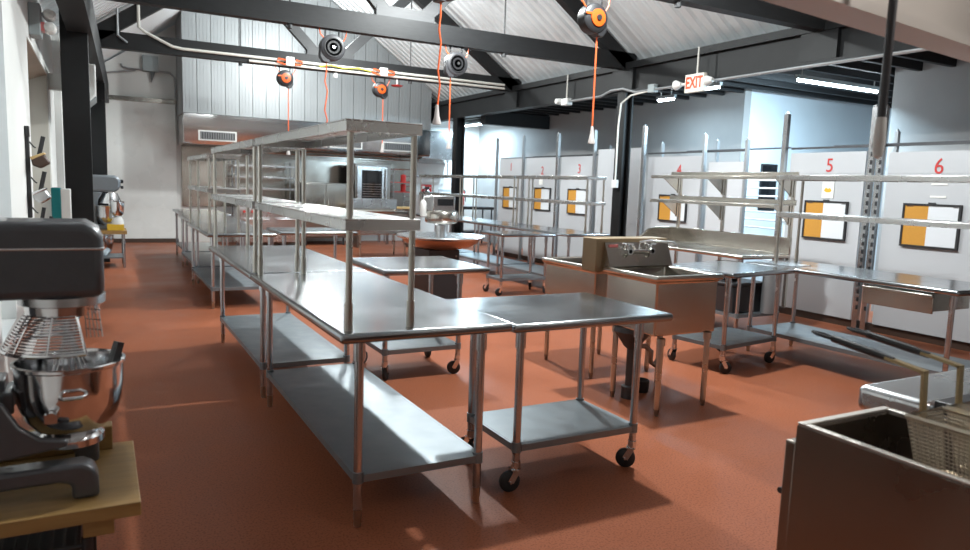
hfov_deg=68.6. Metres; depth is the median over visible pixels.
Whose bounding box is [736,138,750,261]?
upright
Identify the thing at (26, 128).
rack
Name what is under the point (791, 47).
beam
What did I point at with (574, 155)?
rail
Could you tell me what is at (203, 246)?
work table
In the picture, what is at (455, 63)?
reel
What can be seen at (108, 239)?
mixing bowl
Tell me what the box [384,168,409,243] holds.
rack
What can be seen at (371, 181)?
oven
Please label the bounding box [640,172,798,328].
work table
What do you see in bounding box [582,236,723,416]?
sink
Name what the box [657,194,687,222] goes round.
notice board
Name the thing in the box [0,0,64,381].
wall
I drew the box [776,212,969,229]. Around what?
shelf
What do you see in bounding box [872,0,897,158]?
pipe
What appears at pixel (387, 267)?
table
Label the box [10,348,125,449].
bowl
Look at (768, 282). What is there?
metal canister
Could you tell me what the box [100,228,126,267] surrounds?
stand
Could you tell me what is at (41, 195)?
brush
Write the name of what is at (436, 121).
power cord
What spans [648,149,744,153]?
rail
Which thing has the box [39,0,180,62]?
ceiling
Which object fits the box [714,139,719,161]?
upright
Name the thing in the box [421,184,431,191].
wall sign
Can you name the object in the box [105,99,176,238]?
wall panel
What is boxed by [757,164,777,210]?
window unit
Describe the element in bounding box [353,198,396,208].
backsplash
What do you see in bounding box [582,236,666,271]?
backsplash
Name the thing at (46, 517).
table
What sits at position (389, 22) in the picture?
roof truss
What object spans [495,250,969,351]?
baseboard
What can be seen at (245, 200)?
shelf
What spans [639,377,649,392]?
cup
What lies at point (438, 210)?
machine
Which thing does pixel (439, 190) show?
wall sign
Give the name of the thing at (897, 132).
upright
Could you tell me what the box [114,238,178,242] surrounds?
baseboard
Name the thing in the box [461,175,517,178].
shelf
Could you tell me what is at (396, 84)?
valve
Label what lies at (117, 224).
container
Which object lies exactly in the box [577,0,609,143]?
reel
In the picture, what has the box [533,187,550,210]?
notice board
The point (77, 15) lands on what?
beam
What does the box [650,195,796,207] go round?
shelf
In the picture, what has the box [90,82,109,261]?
steel column
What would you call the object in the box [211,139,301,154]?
shelf
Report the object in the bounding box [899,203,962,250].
notice board
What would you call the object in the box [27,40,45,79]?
trim
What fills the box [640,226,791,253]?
backsplash
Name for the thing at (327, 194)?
cabinet
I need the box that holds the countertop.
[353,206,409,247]
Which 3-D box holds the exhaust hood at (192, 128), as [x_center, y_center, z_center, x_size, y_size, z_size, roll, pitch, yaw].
[-4.237,-3.256,17.228,5.800,0.780,1.326,-2,8,-28]
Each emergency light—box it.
[27,2,56,38]
[555,75,571,105]
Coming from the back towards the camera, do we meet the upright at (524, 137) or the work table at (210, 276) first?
the upright at (524, 137)
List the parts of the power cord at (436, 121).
cord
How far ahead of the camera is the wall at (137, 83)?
16.71 m
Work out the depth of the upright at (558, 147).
14.04 m
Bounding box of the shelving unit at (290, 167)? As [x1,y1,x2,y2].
[230,160,294,243]
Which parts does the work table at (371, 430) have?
shelf post, leg, shelf post, shelf post, leg, shelf post, leg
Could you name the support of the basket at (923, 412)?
hanging from the fryer
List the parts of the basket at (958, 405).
handle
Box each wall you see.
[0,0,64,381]
[105,22,479,241]
[175,0,431,130]
[476,88,751,261]
[743,89,875,280]
[871,59,969,310]
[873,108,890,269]
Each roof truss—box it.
[97,0,521,91]
[107,0,636,69]
[656,0,827,32]
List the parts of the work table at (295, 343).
shelf post, leg, shelf post, shelf post, leg, shelf post, leg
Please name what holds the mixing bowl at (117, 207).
on the container at (117, 224)
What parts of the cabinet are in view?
door, door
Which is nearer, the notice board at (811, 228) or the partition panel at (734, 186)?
the notice board at (811, 228)
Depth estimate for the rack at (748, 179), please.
10.87 m
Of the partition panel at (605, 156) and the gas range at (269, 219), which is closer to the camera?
the partition panel at (605, 156)
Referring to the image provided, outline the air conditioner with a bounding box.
[48,64,96,107]
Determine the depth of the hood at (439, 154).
19.02 m
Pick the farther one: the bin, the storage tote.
the bin
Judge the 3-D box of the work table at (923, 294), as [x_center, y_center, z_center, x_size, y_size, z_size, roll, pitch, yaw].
[3.405,-0.003,6.394,0.790,1.770,2.030,-2,8,-28]
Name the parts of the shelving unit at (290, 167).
shelf post, shelf post, shelf, shelf, shelf, shelf post, shelf post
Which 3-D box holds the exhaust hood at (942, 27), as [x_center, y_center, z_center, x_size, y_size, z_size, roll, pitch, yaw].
[1.817,-1.004,1.431,3.000,0.750,1.880,-3,9,-35]
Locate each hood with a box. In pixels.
[177,113,429,160]
[417,131,452,177]
[762,0,969,62]
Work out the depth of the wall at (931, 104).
9.21 m
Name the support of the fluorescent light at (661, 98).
hanging from the ceiling
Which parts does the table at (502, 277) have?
leg, leg, leg, leg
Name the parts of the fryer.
door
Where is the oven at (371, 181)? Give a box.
[353,163,390,243]
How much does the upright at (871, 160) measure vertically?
2.655 m
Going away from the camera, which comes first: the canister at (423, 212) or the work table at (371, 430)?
the work table at (371, 430)
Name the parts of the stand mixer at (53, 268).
trim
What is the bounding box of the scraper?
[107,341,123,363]
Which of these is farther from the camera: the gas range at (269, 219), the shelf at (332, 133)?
the gas range at (269, 219)
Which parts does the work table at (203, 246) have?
leg, leg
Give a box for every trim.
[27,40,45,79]
[28,75,50,217]
[109,95,175,104]
[481,113,549,129]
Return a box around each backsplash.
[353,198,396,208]
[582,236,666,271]
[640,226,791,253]
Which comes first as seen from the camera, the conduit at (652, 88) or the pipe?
the pipe
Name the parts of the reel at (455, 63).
cord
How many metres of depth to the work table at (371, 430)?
3.64 m
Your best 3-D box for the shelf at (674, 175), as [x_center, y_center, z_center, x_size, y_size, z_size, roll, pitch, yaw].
[2.835,-1.210,8.640,0.362,0.095,2.000,-2,8,-28]
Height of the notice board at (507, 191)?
0.485 m
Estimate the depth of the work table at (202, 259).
11.26 m
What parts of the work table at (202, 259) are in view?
leg, leg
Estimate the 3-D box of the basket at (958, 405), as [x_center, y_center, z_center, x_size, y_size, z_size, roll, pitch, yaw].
[1.325,0.365,2.000,0.146,0.313,0.707,-2,8,-28]
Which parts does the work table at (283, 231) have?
leg, leg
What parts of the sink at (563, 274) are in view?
leg, leg, leg, leg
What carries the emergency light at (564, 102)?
attached to the conduit at (652, 88)
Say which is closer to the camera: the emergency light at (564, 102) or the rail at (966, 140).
the rail at (966, 140)
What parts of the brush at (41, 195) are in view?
blade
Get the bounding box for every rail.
[501,155,596,158]
[533,154,597,156]
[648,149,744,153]
[694,147,791,150]
[791,141,969,149]
[834,140,969,145]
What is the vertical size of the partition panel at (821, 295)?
2.020 m
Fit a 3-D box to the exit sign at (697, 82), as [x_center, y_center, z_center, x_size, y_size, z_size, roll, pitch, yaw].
[2.926,-2.868,9.930,0.140,0.620,0.710,-2,8,-28]
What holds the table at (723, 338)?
on the floor
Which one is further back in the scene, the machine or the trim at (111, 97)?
the trim at (111, 97)
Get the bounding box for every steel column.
[59,11,93,222]
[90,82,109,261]
[451,118,464,232]
[610,93,633,236]
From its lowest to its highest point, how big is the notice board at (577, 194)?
0.495 m
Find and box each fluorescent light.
[465,121,480,126]
[656,89,676,101]
[706,82,722,89]
[795,70,879,92]
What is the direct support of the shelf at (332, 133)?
attached to the work table at (371, 430)
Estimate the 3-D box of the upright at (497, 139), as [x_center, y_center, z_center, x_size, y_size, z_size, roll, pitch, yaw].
[0.245,-1.791,16.216,0.130,2.655,0.100,-2,8,-28]
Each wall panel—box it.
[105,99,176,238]
[181,145,410,206]
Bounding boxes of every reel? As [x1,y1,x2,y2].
[275,66,295,154]
[318,28,346,147]
[371,76,389,152]
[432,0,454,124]
[443,45,468,148]
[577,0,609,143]
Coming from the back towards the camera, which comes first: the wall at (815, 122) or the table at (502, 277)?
the wall at (815, 122)
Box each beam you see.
[55,0,108,102]
[431,20,918,122]
[451,51,956,122]
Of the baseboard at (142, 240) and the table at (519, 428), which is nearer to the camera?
the table at (519, 428)
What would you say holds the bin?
on the floor
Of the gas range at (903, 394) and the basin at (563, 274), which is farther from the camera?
the basin at (563, 274)
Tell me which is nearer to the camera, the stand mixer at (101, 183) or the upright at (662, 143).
the stand mixer at (101, 183)
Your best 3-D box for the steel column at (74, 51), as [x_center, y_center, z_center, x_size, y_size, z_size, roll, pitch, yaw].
[-4.613,-1.324,8.075,0.270,3.420,0.280,-2,8,-28]
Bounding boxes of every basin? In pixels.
[542,256,607,296]
[602,265,723,336]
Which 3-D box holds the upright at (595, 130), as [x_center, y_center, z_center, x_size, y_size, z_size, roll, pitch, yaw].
[1.962,-1.334,13.051,0.130,2.655,0.100,-2,8,-28]
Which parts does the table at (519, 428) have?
leg, leg, leg, leg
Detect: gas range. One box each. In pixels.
[234,205,300,244]
[858,368,969,425]
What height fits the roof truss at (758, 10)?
2.919 m
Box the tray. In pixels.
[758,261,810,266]
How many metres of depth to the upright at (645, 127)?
11.81 m
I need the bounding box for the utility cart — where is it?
[462,206,493,244]
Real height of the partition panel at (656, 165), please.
2.020 m
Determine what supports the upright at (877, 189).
on the floor
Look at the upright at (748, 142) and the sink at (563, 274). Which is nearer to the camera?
the sink at (563, 274)
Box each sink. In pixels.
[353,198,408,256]
[542,256,650,377]
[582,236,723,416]
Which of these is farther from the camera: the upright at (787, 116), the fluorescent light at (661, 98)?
the fluorescent light at (661, 98)
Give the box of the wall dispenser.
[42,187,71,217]
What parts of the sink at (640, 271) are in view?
leg, leg, leg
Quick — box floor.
[11,241,969,549]
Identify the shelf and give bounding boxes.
[187,153,240,161]
[188,185,240,192]
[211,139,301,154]
[211,194,301,208]
[255,118,422,148]
[255,202,420,230]
[419,175,460,177]
[419,192,472,196]
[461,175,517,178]
[461,194,522,199]
[515,198,605,205]
[516,175,606,179]
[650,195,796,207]
[651,172,798,179]
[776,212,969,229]
[779,175,969,182]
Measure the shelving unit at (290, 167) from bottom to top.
1.950 m
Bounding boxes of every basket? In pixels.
[811,330,969,479]
[846,327,969,471]
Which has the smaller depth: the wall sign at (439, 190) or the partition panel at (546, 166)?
the partition panel at (546, 166)
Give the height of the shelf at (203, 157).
0.050 m
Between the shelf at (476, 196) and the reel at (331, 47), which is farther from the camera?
the shelf at (476, 196)
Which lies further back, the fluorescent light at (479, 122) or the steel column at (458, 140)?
the fluorescent light at (479, 122)
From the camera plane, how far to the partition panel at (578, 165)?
13.63 m
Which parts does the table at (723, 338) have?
leg, leg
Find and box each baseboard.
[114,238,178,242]
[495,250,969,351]
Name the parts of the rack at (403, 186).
rack post, red panel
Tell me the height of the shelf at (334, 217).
0.050 m
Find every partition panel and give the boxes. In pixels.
[498,158,521,253]
[523,157,555,258]
[557,156,592,256]
[594,148,640,236]
[644,156,701,263]
[702,162,743,261]
[779,151,867,319]
[872,150,969,342]
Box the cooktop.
[934,394,969,417]
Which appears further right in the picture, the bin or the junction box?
the bin
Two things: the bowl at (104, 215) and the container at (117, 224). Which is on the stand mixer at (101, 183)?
the bowl at (104, 215)
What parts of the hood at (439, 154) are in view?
frame rail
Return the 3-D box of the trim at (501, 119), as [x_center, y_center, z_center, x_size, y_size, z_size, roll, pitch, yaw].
[0.721,-3.608,16.625,1.740,0.290,0.220,-2,8,-28]
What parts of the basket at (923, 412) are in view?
handle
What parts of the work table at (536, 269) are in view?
shelf post, shelf post, leg, leg, shelf post, shelf post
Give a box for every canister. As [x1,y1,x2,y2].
[420,196,429,215]
[760,275,775,313]
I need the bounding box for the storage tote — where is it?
[715,278,761,312]
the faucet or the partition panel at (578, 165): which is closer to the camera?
the faucet
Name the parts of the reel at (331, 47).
cord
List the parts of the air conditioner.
casing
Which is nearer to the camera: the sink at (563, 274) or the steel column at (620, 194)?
the sink at (563, 274)
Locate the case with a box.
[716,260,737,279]
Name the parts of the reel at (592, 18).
cord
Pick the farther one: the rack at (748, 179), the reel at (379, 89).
the reel at (379, 89)
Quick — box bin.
[782,218,784,236]
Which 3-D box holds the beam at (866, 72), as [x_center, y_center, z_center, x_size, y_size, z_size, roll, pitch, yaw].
[4.372,-3.352,13.781,5.460,0.160,14.340,-2,8,-28]
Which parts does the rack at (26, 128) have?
rail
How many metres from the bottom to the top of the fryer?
1.100 m
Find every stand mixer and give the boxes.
[0,218,125,498]
[93,175,123,228]
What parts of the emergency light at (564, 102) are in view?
stem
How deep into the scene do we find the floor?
4.40 m
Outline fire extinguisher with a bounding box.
[422,187,429,199]
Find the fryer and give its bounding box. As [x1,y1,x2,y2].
[776,406,969,549]
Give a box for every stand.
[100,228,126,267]
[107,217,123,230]
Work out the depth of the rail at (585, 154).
15.35 m
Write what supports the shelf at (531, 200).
attached to the work table at (536, 269)
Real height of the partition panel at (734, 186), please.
1.920 m
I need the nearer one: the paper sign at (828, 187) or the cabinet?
the paper sign at (828, 187)
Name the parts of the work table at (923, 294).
leg, shelf post, leg, shelf post, drawer, drawer, leg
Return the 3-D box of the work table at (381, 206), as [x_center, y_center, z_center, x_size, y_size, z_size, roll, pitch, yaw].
[-2.264,-0.995,15.027,1.100,1.200,0.750,-2,8,-28]
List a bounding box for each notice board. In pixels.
[502,186,516,208]
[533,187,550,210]
[566,188,585,214]
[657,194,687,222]
[801,200,848,240]
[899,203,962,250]
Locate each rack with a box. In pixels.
[24,126,38,217]
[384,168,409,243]
[744,179,777,260]
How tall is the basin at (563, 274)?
0.330 m
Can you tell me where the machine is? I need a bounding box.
[396,195,484,298]
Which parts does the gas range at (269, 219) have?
oven door, control panel, oven door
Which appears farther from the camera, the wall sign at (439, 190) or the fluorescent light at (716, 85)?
the wall sign at (439, 190)
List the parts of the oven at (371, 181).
door, glass, door handle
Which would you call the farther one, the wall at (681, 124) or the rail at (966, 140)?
the wall at (681, 124)
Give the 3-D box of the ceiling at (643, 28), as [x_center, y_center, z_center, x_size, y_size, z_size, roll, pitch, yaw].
[1.476,-4.629,9.299,4.230,3.056,21.185,-2,8,-28]
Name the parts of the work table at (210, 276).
shelf post, leg, shelf post, shelf post, leg, shelf post, shelf post, leg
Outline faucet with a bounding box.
[623,239,677,254]
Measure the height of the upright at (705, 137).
2.455 m
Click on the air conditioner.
(54, 80)
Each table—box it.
[0,421,140,549]
[172,209,231,265]
[178,214,245,282]
[187,153,276,308]
[209,139,366,397]
[251,118,511,527]
[266,227,356,258]
[353,256,489,379]
[407,175,475,263]
[446,292,672,491]
[449,175,529,274]
[481,231,555,295]
[498,175,609,275]
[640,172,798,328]
[667,260,794,373]
[745,175,969,373]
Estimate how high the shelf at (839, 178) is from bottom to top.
0.050 m
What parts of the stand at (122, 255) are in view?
leg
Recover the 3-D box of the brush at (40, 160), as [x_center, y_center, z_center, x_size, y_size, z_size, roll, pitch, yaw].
[-3.837,-1.060,6.137,0.142,0.275,0.150,-2,8,-28]
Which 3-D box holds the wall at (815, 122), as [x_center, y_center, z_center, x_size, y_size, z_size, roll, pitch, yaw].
[5.944,-1.613,12.980,3.550,3.500,0.120,-2,8,-28]
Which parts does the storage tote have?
lid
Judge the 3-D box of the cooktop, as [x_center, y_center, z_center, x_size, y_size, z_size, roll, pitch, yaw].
[2.074,0.448,2.127,1.090,0.045,0.815,-2,8,-28]
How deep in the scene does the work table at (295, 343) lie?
5.63 m
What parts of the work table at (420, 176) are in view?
shelf post, shelf post, shelf post, leg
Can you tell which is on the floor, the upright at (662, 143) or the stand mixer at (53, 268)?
the upright at (662, 143)
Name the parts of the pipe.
rod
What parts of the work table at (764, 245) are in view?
shelf post, shelf post, leg, shelf post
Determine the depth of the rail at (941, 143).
8.16 m
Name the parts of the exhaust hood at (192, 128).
vent frame, vent frame, vent frame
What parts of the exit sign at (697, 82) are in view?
stem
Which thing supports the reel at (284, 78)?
hanging from the roof truss at (142, 43)
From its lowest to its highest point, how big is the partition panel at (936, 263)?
2.000 m
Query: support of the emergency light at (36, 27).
attached to the wall at (14, 30)
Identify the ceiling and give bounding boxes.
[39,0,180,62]
[331,0,789,102]
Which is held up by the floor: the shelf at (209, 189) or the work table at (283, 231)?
the work table at (283, 231)
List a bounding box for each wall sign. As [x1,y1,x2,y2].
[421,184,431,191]
[438,189,449,192]
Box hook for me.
[40,207,52,217]
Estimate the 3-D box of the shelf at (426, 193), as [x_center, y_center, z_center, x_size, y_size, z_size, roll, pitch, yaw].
[-0.816,-1.675,14.775,0.350,0.050,2.000,-2,8,-28]
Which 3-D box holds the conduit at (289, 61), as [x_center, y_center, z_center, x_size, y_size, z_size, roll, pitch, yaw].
[-2.666,-4.054,12.737,7.000,0.792,0.095,-2,8,-28]
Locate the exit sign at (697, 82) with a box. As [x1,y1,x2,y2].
[672,47,713,93]
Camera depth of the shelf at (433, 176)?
14.73 m
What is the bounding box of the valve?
[391,79,402,86]
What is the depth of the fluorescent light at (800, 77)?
9.82 m
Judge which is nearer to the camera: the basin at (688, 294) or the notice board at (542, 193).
the basin at (688, 294)
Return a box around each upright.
[492,137,498,254]
[516,135,525,259]
[551,132,560,256]
[589,129,597,231]
[636,124,647,235]
[660,142,664,156]
[695,133,707,261]
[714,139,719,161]
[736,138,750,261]
[772,112,790,260]
[851,104,877,328]
[859,104,889,331]
[893,129,900,151]
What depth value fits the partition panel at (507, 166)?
15.76 m
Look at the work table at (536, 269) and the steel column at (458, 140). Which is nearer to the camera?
the work table at (536, 269)
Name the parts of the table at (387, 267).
leg, leg, leg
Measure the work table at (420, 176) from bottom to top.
1.750 m
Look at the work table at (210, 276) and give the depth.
8.97 m
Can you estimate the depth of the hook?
6.19 m
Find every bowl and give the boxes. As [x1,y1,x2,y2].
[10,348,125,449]
[96,205,114,225]
[103,234,113,255]
[110,201,124,216]
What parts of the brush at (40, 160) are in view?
blade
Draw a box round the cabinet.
[300,182,346,244]
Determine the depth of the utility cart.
18.79 m
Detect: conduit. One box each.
[116,5,504,89]
[569,48,928,187]
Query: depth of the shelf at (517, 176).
10.85 m
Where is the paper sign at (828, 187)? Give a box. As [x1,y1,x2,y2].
[821,182,834,197]
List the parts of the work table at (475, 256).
shelf post, shelf post, leg, leg, shelf post, shelf post, leg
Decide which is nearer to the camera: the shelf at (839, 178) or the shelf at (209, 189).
the shelf at (839, 178)
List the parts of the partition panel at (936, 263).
tape strip, tape strip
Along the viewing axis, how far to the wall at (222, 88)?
16.08 m
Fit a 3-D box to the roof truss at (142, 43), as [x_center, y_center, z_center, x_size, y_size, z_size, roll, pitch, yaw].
[-2.761,-5.034,12.684,8.045,2.919,0.150,-2,8,-28]
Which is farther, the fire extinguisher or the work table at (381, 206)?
the fire extinguisher
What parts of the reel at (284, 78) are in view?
cord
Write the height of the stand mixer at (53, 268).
0.800 m
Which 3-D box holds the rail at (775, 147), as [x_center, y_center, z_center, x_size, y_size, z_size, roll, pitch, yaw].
[3.954,-1.981,11.263,0.020,0.025,2.100,-2,8,-28]
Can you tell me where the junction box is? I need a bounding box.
[106,55,175,98]
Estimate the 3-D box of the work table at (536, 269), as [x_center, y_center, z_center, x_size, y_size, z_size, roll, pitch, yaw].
[1.033,-0.678,11.197,0.760,1.750,2.040,-2,8,-28]
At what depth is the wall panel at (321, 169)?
17.57 m
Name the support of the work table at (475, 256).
on the floor
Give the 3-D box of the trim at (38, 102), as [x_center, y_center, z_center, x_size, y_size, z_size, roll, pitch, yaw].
[-5.176,-1.037,7.919,0.435,2.690,3.028,-2,8,-28]
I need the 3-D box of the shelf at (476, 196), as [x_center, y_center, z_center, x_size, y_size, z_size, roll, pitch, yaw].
[0.159,-1.416,12.978,0.350,0.050,2.000,-2,8,-28]

